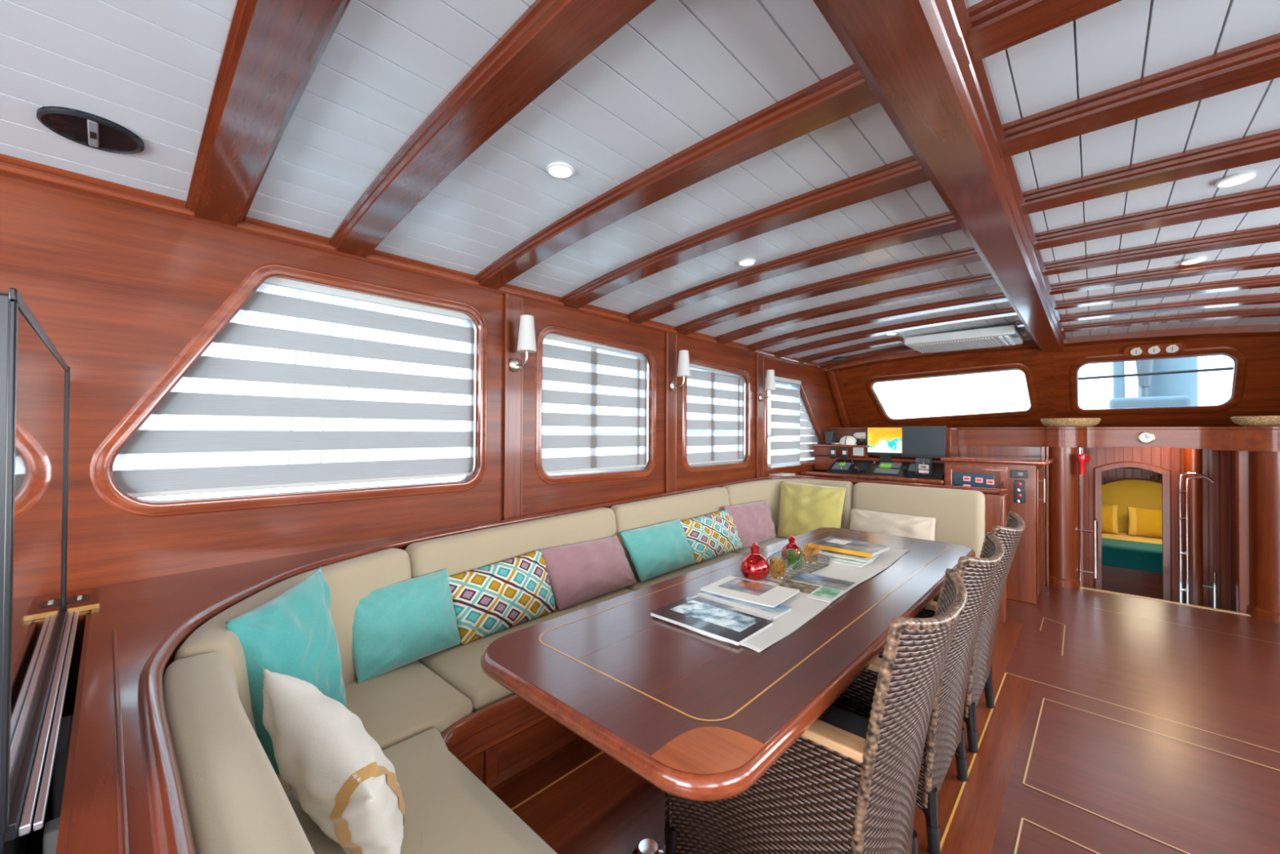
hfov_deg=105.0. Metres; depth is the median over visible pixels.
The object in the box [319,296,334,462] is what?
wire
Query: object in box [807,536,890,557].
magazine
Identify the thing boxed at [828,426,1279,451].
trim
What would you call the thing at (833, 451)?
handset
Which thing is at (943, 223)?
ceiling beam
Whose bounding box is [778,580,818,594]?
leaflet
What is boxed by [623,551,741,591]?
seat cushion
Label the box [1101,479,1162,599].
bed
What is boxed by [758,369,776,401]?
wall sconce
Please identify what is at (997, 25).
trim
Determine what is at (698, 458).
roller blind
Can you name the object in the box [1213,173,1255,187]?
recessed light
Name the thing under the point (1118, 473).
wall
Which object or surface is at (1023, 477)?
base cabinet
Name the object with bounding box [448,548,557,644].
throw pillow
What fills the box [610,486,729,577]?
cushion
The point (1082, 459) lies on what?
torch
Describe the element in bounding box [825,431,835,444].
radio
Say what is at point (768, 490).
cushion
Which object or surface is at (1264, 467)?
trim
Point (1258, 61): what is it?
trim
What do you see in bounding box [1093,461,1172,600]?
door frame
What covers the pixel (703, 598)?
picture
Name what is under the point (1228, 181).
diffuser
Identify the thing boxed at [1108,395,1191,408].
locker
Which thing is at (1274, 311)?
trim
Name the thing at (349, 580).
cushion
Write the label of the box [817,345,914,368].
beam
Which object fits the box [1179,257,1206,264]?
recessed light
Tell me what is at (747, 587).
picture
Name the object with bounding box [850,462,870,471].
lever
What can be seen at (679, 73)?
ceiling
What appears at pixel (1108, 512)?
pillow
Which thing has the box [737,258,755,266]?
recessed light
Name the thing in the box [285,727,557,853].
seat cushion
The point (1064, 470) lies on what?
trim
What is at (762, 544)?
seat cushion
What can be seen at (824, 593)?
picture
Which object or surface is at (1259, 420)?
woven basket tray
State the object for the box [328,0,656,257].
ceiling beam
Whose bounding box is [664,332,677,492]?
trim
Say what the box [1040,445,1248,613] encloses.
trim
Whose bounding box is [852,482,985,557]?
cushion
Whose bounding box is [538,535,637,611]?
throw pillow
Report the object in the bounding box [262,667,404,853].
throw pillow
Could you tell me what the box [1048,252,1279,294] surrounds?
trim
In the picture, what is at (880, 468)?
panel
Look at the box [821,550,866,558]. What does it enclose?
picture
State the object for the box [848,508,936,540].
throw pillow
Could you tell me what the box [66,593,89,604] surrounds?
socket plate
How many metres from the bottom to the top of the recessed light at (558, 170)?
0.013 m
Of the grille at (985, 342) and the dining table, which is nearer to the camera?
the dining table
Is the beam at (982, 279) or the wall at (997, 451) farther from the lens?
the wall at (997, 451)
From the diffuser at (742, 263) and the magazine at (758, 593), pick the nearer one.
the magazine at (758, 593)
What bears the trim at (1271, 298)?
attached to the ceiling
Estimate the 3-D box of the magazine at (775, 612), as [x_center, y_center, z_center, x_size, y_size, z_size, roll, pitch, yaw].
[0.356,0.607,1.706,0.310,0.010,0.120,0,-1,45]
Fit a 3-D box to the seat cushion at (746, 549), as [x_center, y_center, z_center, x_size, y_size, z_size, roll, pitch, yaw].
[0.802,0.973,3.714,0.102,0.087,0.283,0,-1,43]
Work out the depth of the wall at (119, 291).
1.70 m
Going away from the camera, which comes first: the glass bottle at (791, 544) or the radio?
the glass bottle at (791, 544)
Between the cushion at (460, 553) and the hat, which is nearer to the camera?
the cushion at (460, 553)
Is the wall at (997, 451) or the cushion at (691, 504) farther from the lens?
the wall at (997, 451)
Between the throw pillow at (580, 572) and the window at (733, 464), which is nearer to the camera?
the throw pillow at (580, 572)
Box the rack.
[915,457,932,475]
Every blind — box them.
[112,276,474,497]
[542,333,647,473]
[686,364,744,464]
[769,376,800,468]
[793,388,818,458]
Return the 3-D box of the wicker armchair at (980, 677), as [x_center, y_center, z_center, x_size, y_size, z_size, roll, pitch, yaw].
[1.425,0.895,2.395,0.711,0.973,0.535,0,-1,43]
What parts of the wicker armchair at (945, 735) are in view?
panel, leg, armrest, panel, leg, backrest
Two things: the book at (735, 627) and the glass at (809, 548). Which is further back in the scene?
the glass at (809, 548)
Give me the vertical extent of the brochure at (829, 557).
0.007 m
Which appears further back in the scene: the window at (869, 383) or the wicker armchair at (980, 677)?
the window at (869, 383)
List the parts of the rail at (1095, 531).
rod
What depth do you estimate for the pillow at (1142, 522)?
6.17 m
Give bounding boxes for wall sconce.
[508,315,536,372]
[669,350,690,391]
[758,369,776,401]
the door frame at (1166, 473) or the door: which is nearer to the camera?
the door
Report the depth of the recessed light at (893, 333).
4.32 m
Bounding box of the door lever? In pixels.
[1202,572,1217,608]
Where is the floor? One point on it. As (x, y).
(1192, 798)
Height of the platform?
0.002 m
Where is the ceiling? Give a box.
[0,0,1279,363]
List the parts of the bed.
headboard, mattress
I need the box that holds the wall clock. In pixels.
[1137,431,1154,443]
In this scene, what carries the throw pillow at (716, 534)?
on the seat cushion at (689, 568)
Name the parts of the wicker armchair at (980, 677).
panel, leg, leg, backrest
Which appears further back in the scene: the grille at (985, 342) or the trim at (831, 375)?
the trim at (831, 375)
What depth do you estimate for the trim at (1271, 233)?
2.30 m
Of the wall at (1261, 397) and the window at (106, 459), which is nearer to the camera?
the window at (106, 459)
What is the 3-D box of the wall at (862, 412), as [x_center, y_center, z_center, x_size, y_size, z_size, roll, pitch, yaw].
[3.325,-0.237,5.539,2.442,1.320,1.062,0,-1,27]
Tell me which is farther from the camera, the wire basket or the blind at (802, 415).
the blind at (802, 415)
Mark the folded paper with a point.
(780, 473)
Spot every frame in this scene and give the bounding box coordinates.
[65,475,1007,853]
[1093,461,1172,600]
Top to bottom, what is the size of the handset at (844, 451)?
0.231 m
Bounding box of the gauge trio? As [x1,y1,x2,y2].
[1123,342,1186,356]
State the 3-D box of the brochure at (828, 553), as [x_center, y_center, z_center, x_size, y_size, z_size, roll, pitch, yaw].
[0.975,0.601,2.326,0.252,0.007,0.162,0,-1,43]
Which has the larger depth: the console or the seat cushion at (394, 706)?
the console
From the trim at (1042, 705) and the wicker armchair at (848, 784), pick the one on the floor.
the trim at (1042, 705)
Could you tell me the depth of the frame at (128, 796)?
1.19 m
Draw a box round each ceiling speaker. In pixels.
[36,106,144,154]
[831,356,847,359]
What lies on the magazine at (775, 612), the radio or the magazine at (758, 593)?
the magazine at (758, 593)
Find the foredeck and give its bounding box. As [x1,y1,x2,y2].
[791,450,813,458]
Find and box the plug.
[42,817,60,853]
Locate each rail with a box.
[1077,366,1233,379]
[1079,447,1097,582]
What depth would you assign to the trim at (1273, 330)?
4.39 m
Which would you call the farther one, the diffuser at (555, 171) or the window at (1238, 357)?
the window at (1238, 357)
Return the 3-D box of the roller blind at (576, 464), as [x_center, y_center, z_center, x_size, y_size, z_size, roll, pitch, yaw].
[-0.268,-0.137,3.161,0.028,0.827,0.970,0,-1,43]
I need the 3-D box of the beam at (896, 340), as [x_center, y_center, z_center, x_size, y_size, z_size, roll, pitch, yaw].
[2.039,-0.747,4.830,0.970,0.153,0.138,0,-1,43]
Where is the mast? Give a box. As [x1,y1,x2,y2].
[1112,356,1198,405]
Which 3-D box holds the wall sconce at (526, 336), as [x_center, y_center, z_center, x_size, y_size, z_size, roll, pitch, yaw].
[-0.612,-0.438,2.600,0.146,0.288,0.100,0,-1,43]
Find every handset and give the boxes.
[830,436,836,457]
[841,436,848,458]
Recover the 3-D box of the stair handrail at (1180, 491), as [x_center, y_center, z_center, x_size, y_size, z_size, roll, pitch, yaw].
[4.766,1.353,4.197,0.055,1.927,0.223,1,-1,-24]
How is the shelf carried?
attached to the console
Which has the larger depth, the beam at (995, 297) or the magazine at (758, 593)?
the beam at (995, 297)
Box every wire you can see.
[287,290,302,464]
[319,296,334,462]
[342,300,357,462]
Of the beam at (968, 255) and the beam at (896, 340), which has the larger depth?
the beam at (896, 340)
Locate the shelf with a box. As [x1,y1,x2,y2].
[811,443,869,447]
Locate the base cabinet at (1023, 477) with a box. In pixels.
[940,454,1053,604]
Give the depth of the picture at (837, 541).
2.47 m
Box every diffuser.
[550,165,570,177]
[740,261,753,265]
[1182,259,1202,264]
[1219,176,1249,186]
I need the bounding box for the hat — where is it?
[853,431,866,443]
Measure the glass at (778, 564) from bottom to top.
0.073 m
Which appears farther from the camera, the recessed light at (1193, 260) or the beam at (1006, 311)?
the beam at (1006, 311)
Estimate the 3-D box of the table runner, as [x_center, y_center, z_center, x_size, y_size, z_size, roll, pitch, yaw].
[0.720,0.620,2.032,0.381,0.006,1.595,0,-1,43]
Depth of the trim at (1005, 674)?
1.90 m
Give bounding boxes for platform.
[493,621,1033,853]
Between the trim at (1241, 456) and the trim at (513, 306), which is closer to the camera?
the trim at (513, 306)
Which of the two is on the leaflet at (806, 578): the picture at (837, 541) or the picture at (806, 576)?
the picture at (806, 576)
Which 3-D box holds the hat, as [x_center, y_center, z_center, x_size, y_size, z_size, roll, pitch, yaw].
[2.388,0.114,5.166,0.276,0.120,0.235,0,-1,43]
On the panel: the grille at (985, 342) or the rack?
the rack
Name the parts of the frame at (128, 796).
seat rail, seat moulding, panel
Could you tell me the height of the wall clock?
0.100 m
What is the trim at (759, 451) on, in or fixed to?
attached to the wall at (119, 291)
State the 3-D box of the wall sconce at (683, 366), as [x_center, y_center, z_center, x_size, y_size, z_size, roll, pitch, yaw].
[0.301,-0.409,3.586,0.146,0.288,0.100,0,-1,43]
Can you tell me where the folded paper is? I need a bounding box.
[768,472,795,475]
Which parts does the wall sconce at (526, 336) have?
arm, lamp shade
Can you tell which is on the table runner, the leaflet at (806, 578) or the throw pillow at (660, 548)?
the leaflet at (806, 578)
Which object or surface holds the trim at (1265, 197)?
attached to the ceiling
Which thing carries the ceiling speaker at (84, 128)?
attached to the ceiling
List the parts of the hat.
crown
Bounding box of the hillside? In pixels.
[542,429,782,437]
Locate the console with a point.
(823, 461)
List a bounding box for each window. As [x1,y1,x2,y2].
[89,263,487,516]
[534,324,656,484]
[682,357,751,472]
[764,374,825,471]
[865,362,1038,424]
[1068,346,1247,415]
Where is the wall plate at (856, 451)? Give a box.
[853,447,863,455]
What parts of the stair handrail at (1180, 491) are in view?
rail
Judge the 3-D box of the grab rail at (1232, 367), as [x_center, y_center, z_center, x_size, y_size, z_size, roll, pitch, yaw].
[5.550,-0.552,4.682,2.220,0.072,0.028,0,-1,43]
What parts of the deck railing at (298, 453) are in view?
rail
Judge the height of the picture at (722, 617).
0.001 m
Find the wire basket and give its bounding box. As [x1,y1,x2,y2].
[763,548,830,583]
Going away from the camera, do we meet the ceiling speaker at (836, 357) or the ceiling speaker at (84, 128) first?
the ceiling speaker at (84, 128)
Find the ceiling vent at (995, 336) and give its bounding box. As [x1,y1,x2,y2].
[904,324,1022,353]
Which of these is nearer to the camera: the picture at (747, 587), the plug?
the plug
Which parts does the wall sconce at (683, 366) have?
arm, lamp shade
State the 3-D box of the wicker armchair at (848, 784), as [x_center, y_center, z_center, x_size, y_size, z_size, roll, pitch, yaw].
[0.486,0.880,1.383,0.711,0.973,0.535,0,-1,43]
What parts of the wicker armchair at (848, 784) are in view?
panel, leg, panel, armrest, panel, armrest, backrest, leg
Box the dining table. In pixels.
[480,527,975,853]
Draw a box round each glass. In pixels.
[769,556,786,578]
[786,549,803,569]
[803,543,819,563]
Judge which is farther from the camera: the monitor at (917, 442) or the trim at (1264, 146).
the monitor at (917, 442)
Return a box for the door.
[0,287,79,853]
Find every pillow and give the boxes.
[225,566,346,773]
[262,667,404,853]
[351,568,461,683]
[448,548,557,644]
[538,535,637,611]
[619,519,696,582]
[680,510,742,563]
[723,500,776,548]
[777,480,845,537]
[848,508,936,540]
[1101,503,1118,533]
[1126,506,1162,537]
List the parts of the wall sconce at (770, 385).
lamp shade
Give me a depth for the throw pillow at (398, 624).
1.86 m
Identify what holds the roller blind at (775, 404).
attached to the window at (806, 463)
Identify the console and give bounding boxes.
[800,428,958,484]
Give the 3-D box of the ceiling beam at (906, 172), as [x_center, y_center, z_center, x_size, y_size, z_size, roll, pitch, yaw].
[0.290,-0.793,2.244,1.920,0.175,0.148,0,-1,43]
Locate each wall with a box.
[0,175,841,643]
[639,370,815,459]
[835,348,1055,427]
[857,443,1040,457]
[1052,335,1279,469]
[1083,446,1184,603]
[1101,467,1161,484]
[1202,448,1236,611]
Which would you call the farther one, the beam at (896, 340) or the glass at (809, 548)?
the beam at (896, 340)
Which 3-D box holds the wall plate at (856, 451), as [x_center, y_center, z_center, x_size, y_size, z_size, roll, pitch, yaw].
[2.270,0.248,5.109,0.105,0.100,0.015,0,-1,43]
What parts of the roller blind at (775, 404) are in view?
head rail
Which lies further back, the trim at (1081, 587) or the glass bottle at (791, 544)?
the trim at (1081, 587)
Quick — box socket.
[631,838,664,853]
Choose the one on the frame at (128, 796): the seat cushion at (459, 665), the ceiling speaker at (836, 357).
the seat cushion at (459, 665)
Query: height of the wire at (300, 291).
1.852 m
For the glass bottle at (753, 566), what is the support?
on the table runner
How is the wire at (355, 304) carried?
attached to the port
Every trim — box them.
[0,153,826,369]
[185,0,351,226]
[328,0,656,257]
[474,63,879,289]
[502,293,524,519]
[511,672,1006,849]
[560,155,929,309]
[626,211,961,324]
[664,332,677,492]
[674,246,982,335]
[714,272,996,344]
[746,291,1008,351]
[755,353,764,477]
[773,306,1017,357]
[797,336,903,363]
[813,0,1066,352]
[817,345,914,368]
[823,324,1279,372]
[825,367,851,427]
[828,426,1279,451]
[964,0,1122,62]
[1000,32,1279,157]
[1007,607,1279,853]
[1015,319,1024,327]
[1020,128,1279,214]
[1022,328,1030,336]
[1032,184,1279,250]
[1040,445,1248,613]
[1042,223,1279,275]
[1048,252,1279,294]
[1048,447,1080,588]
[1053,274,1279,310]
[1057,293,1279,322]
[1061,306,1279,332]
[1079,586,1250,615]
[1183,448,1203,605]
[1246,450,1279,623]
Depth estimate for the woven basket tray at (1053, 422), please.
4.39 m
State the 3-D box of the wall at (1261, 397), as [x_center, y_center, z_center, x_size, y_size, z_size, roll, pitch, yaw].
[5.031,-0.240,4.364,2.050,1.320,1.106,0,-1,43]
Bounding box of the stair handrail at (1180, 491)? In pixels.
[1177,471,1215,604]
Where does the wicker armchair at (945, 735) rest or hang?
on the platform
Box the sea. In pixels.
[122,436,813,470]
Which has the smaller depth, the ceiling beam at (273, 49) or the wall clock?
the ceiling beam at (273, 49)
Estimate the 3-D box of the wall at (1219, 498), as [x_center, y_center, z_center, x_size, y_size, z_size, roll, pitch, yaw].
[4.634,1.207,4.312,1.250,2.380,0.850,0,-1,43]
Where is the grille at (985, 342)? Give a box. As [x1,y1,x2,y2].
[915,337,1001,352]
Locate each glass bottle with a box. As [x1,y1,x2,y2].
[740,542,769,580]
[781,535,801,561]
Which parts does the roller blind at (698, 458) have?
head rail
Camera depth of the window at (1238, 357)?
4.42 m
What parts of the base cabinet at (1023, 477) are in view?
readout frame, gauge panel, door frame, readout frame, readout frame, door, door handle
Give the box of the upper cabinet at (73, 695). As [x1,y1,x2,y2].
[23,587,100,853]
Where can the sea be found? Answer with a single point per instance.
(193, 460)
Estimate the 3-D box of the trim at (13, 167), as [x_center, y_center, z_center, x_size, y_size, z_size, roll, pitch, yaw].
[-0.659,-0.765,2.613,0.085,0.125,8.520,0,-1,43]
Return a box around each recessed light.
[546,161,573,177]
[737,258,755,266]
[885,332,897,335]
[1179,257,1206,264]
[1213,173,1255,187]
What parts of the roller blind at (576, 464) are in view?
head rail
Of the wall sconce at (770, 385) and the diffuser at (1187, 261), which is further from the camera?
the wall sconce at (770, 385)
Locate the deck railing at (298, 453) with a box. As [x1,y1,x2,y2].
[295,432,770,463]
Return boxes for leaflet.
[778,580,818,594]
[788,572,855,591]
[805,586,844,602]
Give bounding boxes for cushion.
[162,651,314,853]
[173,547,411,735]
[276,659,472,792]
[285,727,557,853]
[404,507,617,626]
[417,587,633,711]
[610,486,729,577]
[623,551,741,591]
[722,478,853,535]
[731,545,751,554]
[757,535,788,547]
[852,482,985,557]
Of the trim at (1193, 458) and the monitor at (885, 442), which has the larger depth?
the monitor at (885, 442)
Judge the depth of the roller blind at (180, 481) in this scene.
2.00 m
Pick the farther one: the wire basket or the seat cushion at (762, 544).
the seat cushion at (762, 544)
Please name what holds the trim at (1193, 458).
attached to the wall at (1261, 397)
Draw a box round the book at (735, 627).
[649,596,773,645]
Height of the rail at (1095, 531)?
1.230 m
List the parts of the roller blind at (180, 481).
head rail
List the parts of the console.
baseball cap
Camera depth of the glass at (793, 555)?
2.06 m
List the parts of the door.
metal rail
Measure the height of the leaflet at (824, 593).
0.004 m
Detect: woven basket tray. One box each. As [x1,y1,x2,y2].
[1040,417,1101,426]
[1230,415,1279,426]
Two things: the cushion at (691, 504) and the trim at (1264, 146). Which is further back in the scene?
the cushion at (691, 504)
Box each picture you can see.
[670,600,760,631]
[693,596,733,608]
[718,577,775,595]
[734,580,764,589]
[795,573,826,582]
[811,586,842,599]
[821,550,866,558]
[826,538,852,544]
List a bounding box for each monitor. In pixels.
[866,426,902,461]
[902,426,946,458]
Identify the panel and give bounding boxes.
[824,458,944,479]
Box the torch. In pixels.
[1076,453,1090,475]
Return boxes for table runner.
[658,546,909,652]
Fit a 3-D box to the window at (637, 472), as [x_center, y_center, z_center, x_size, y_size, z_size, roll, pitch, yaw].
[-0.263,-0.121,3.154,0.097,0.933,1.033,0,-1,43]
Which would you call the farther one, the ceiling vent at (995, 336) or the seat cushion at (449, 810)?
the ceiling vent at (995, 336)
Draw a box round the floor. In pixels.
[991,583,1279,853]
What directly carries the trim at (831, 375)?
attached to the wall at (119, 291)
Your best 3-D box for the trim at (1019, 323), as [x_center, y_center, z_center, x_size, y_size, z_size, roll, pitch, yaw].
[3.051,-0.828,3.893,0.110,0.045,0.138,0,-1,43]
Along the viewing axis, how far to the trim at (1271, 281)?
2.97 m
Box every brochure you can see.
[691,595,771,619]
[817,555,875,564]
[817,557,873,567]
[818,548,879,562]
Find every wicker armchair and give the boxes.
[664,568,967,853]
[877,532,1004,853]
[933,511,1025,753]
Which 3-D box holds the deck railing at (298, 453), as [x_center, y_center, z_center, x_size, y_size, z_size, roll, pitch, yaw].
[-0.846,0.334,4.324,0.040,0.610,10.800,0,-1,43]
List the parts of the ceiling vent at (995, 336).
control plate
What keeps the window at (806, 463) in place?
in the wall at (119, 291)
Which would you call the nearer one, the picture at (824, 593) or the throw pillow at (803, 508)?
the picture at (824, 593)
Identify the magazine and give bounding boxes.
[696,591,791,619]
[700,575,799,607]
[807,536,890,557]
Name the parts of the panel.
throttle knob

